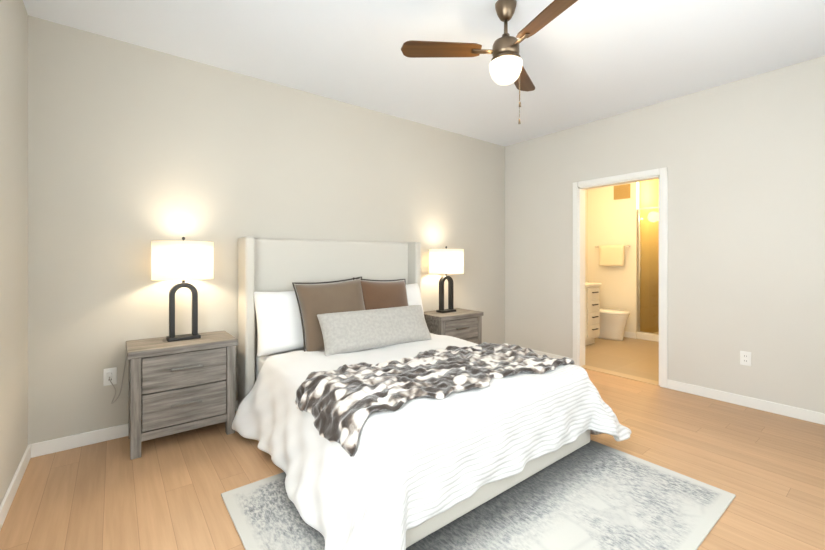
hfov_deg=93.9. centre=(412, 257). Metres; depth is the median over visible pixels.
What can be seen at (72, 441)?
baseboard
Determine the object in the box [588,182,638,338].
wall
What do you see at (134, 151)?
wall
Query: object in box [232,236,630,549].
bed
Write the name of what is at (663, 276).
door frame
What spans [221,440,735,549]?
rug
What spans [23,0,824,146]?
ceiling
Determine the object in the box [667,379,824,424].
baseboard
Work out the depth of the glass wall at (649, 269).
5.81 m
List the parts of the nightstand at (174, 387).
post, drawer, drawer, handle, handle, post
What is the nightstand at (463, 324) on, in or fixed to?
on the floor
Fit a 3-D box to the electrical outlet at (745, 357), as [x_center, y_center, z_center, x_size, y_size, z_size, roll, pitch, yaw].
[2.779,0.838,3.212,0.009,0.116,0.072,0,0,-38]
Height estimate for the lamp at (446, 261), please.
0.723 m
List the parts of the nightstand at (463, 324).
drawer, handle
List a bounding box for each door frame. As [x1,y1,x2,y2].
[573,167,667,387]
[638,208,639,331]
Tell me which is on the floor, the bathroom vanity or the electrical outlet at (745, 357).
the bathroom vanity
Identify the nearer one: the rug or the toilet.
the rug
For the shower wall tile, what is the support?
attached to the wall at (611, 221)
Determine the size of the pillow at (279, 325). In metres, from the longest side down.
0.780 x 0.520 x 0.200 m
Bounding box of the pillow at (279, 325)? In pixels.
[252,287,347,356]
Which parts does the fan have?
blade, rod, motor, lamp shade, chain, chain, blade, blade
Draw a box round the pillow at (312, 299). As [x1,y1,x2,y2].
[295,278,373,357]
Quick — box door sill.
[581,365,659,385]
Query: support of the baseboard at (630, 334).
attached to the wall at (611, 221)
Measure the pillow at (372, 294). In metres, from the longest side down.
0.580 x 0.580 x 0.198 m
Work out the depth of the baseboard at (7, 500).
1.99 m
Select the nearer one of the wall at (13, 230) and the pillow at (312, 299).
the wall at (13, 230)
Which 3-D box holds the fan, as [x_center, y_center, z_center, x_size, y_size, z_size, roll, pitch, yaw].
[0.636,-1.149,2.211,1.084,0.705,0.988,0,0,-38]
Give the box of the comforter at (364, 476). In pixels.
[232,331,630,549]
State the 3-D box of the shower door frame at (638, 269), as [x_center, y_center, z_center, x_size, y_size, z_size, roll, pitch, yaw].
[3.485,0.184,5.923,0.024,1.893,0.028,0,0,-38]
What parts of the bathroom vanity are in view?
drawer, drawer, drawer, drawer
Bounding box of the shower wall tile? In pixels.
[639,179,658,332]
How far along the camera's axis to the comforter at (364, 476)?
1.93 m
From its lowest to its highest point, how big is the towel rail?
0.332 m
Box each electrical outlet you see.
[103,367,116,385]
[740,351,750,365]
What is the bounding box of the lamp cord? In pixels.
[109,352,126,403]
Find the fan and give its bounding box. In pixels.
[401,0,577,123]
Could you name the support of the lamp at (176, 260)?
on the nightstand at (174, 387)
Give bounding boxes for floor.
[0,337,824,549]
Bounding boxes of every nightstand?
[126,331,237,459]
[424,308,483,343]
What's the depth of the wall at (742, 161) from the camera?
3.36 m
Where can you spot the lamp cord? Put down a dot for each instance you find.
(121, 383)
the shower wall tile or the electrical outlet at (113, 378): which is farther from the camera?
the shower wall tile
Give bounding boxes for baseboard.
[0,444,30,529]
[30,400,237,457]
[521,347,572,359]
[624,331,635,338]
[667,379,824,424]
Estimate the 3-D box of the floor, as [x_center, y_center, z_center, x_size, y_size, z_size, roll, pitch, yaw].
[1.796,1.267,3.241,7.890,0.062,4.000,0,0,-38]
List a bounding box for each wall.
[0,0,27,504]
[28,15,504,444]
[505,56,824,412]
[585,189,587,282]
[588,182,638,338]
[640,208,658,333]
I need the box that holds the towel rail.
[595,245,630,265]
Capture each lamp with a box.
[151,237,213,341]
[429,246,463,312]
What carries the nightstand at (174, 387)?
on the floor
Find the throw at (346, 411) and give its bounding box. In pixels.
[294,342,594,456]
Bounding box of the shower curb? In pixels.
[637,331,658,341]
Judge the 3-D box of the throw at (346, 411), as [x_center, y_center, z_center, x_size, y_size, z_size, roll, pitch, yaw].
[0.279,0.909,2.445,1.874,0.514,0.859,0,0,-38]
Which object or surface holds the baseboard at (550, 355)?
attached to the wall at (742, 161)
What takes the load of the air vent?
in the wall at (611, 221)
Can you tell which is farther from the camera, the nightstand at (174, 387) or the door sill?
the door sill
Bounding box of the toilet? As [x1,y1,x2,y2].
[597,308,629,340]
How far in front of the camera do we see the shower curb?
5.78 m
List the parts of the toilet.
seat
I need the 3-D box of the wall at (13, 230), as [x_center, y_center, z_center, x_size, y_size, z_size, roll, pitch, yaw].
[-1.274,-0.132,0.859,0.120,2.740,3.760,0,0,-38]
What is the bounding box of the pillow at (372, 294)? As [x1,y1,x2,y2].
[355,279,413,344]
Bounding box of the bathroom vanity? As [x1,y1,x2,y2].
[585,282,601,344]
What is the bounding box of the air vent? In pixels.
[614,184,629,199]

